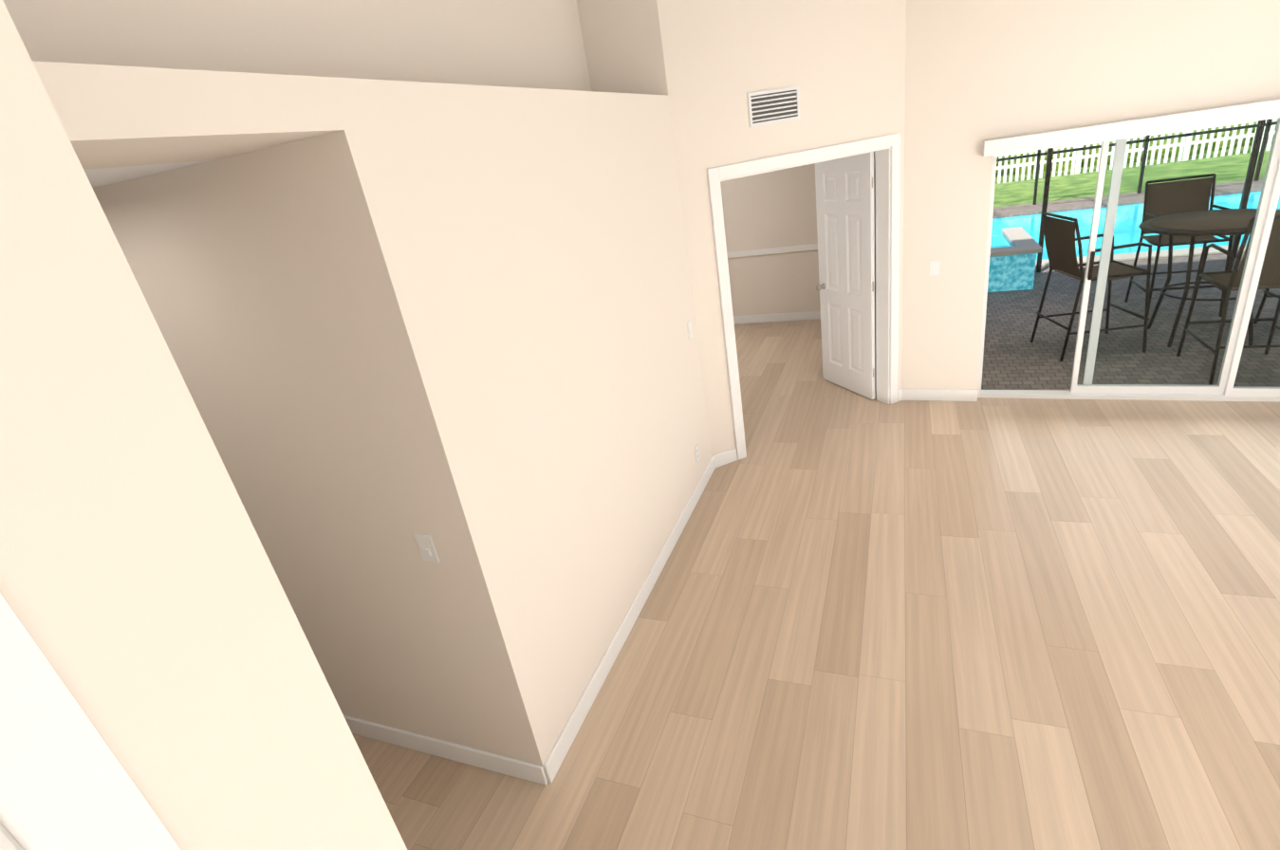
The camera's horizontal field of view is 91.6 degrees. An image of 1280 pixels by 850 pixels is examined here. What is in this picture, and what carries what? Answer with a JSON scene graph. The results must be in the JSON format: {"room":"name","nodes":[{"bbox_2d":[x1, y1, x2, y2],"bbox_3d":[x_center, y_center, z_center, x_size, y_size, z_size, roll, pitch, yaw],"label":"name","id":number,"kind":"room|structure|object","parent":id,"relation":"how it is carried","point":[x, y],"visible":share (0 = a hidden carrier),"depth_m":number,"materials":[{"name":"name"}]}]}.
{"room":"empty living room","nodes":[
{"label":"empty living room","id":0,"kind":"room"},
{"bbox_2d":[0,0,1279,849],"bbox_3d":[-0.097,-0.522,1.524,10.770,4.350,13.600,1,25,23],"label":"wall","id":1,"kind":"structure","parent":0,"point":[316,316],"depth_m":2.17,"materials":[{"name":"beige paint"}]},
{"bbox_2d":[0,593,180,849],"bbox_3d":[-0.594,1.215,0.574,0.118,2.110,0.870,1,25,23],"label":"door frame","id":2,"kind":"structure","parent":1,"relation":"attached to","point":[66,782],"depth_m":0.56,"materials":[{"name":"white wood"}]},
{"bbox_2d":[413,533,439,562],"bbox_3d":[-0.749,0.433,2.182,0.070,0.114,0.011,1,25,23],"label":"light switch","id":3,"kind":"object","parent":1,"relation":"attached to","point":[426,547],"visible":1,"depth_m":2.18,"materials":[{"name":"white plastic"}]},
{"bbox_2d":[343,243,977,785],"bbox_3d":[0.165,1.017,2.197,10.370,0.950,13.200,1,25,23],"label":"baseboard","id":4,"kind":"structure","parent":1,"relation":"attached to","point":[480,758],"depth_m":2.96,"materials":[{"name":"white wood"}]},
{"bbox_2d":[686,320,692,339],"bbox_3d":[0.342,-0.641,4.215,0.011,0.114,0.070,1,25,23],"label":"light switch","id":5,"kind":"object","parent":1,"relation":"attached to","point":[689,324],"visible":1,"depth_m":4.21,"materials":[{"name":"white plastic"}]},
{"bbox_2d":[694,444,699,463],"bbox_3d":[0.403,0.200,4.389,0.008,0.114,0.070,1,25,23],"label":"electrical outlet","id":6,"kind":"object","parent":1,"relation":"attached to","point":[696,453],"visible":1,"depth_m":4.38,"materials":[{"name":"white plastic"}]},
{"bbox_2d":[746,85,800,127],"bbox_3d":[0.883,-2.089,4.081,0.400,0.200,0.008,-18,25,-19],"label":"air vent","id":7,"kind":"object","parent":1,"relation":"in","point":[771,106],"visible":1,"depth_m":4.08,"materials":[{"name":"white metal"}]},
{"bbox_2d":[706,132,900,460],"bbox_3d":[1.291,-0.946,4.755,1.267,2.130,1.232,1,25,23],"label":"door frame","id":8,"kind":"structure","parent":1,"relation":"attached to","point":[886,211],"depth_m":4.66,"materials":[{"name":"white wood"}]},
{"bbox_2d":[815,151,874,399],"bbox_3d":[1.770,-1.266,5.402,0.518,2.030,0.574,1,25,23],"label":"bedroom door","id":9,"kind":"structure","parent":1,"relation":"in","point":[845,212],"depth_m":5.33,"materials":[{"name":"painted wood"},{"name":"brushed nickel"}]},
{"bbox_2d":[929,260,939,276],"bbox_3d":[2.299,-1.222,4.857,0.070,0.114,0.011,2,26,25],"label":"light switch","id":10,"kind":"object","parent":1,"relation":"attached to","point":[934,268],"visible":1,"depth_m":4.86,"materials":[{"name":"white plastic"}]},
{"bbox_2d":[977,117,1279,402],"bbox_3d":[4.360,-1.071,4.045,3.726,1.973,0.120,2,26,25],"label":"sliding glass door","id":11,"kind":"structure","parent":1,"relation":"in","point":[1224,389],"depth_m":4.45,"materials":[{"name":"clear glass"}]},
{"bbox_2d":[983,98,1279,156],"bbox_3d":[4.293,-1.027,3.906,3.850,1.965,0.113,2,26,25],"label":"door blinds","id":12,"kind":"object","parent":11,"relation":"attached to","point":[1262,110],"visible":1,"depth_m":3.95,"materials":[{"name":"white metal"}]},
{"bbox_2d":[352,178,1279,849],"bbox_3d":[4.163,-0.160,4.707,16.200,0.140,21.800,1,25,23],"label":"floor","id":13,"kind":"structure","parent":0,"point":[980,623],"depth_m":2.97,"materials":[{"name":"brown wood"}]},
{"bbox_2d":[1030,211,1151,361],"bbox_3d":[4.104,-1.304,5.640,0.716,1.255,0.609,-6,24,9],"label":"patio chair","id":14,"kind":"object","parent":13,"relation":"on","point":[1060,239],"visible":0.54,"depth_m":5.53,"materials":[{"name":"black metal"}]},
{"bbox_2d":[987,191,1279,292],"bbox_3d":[6.279,-3.166,10.106,12.100,0.625,6.149,1,25,23],"label":"pool","id":15,"kind":"object","parent":13,"relation":"in","point":[1016,248],"visible":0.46,"depth_m":8.78,"materials":[{"name":"teal liquid"}]},
{"bbox_2d":[996,118,1277,272],"bbox_3d":[6.841,-4.738,9.459,14.650,3.600,7.750,1,25,23],"label":"screen enclosure","id":16,"kind":"object","parent":13,"relation":"on","point":[1050,152],"visible":0.06,"depth_m":11.56,"materials":[{"name":"brown metal"}]},
{"bbox_2d":[1124,173,1233,316],"bbox_3d":[5.402,-1.774,6.210,0.609,1.255,0.716,1,25,23],"label":"patio chair","id":17,"kind":"object","parent":13,"relation":"on","point":[1184,206],"depth_m":6.28,"materials":[{"name":"black metal"}]},
{"bbox_2d":[1138,208,1279,347],"bbox_3d":[5.029,-1.283,5.509,1.090,1.039,1.090,1,25,23],"label":"patio table","id":18,"kind":"object","parent":13,"relation":"on","point":[1174,230],"depth_m":5.38,"materials":[{"name":"black metal"}]},
{"bbox_2d":[1176,215,1279,385],"bbox_3d":[4.704,-1.010,4.735,0.609,1.255,0.716,1,25,23],"label":"patio chair","id":19,"kind":"object","parent":13,"relation":"on","point":[1262,283],"depth_m":4.64,"materials":[{"name":"black metal"}]},
{"bbox_2d":[1253,288,1279,323],"bbox_3d":[5.857,-1.394,5.165,0.716,1.255,0.609,-2,25,18],"label":"patio chair","id":20,"kind":"object","parent":13,"relation":"on","point":[1266,293],"depth_m":5.65,"materials":[{"name":"black metal"}]},
{"label":"outside","id":21,"kind":"structure","parent":0,"visible":0},
{"bbox_2d":[993,135,1274,207],"bbox_3d":[6.923,-6.601,18.725,70.000,0.170,72.000,1,25,23],"label":"ground","id":22,"kind":"structure","parent":21,"point":[1082,184],"depth_m":15.48,"materials":[{"name":"green plant"}]},
{"bbox_2d":[996,118,1277,183],"bbox_3d":[10.880,-7.534,17.828,26.075,1.010,0.100,1,25,23],"label":"fence","id":23,"kind":"object","parent":22,"relation":"on","point":[1078,156],"visible":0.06,"depth_m":16.76,"materials":[{"name":"white wood"}]},
{"bbox_2d":[995,118,1278,175],"bbox_3d":[14.055,-14.196,21.385,36.206,9.289,8.391,-1,25,19],"label":"trees","id":24,"kind":"object","parent":22,"relation":"on","point":[1136,153],"depth_m":17.55,"materials":[{"name":"green plant"}]}
]}

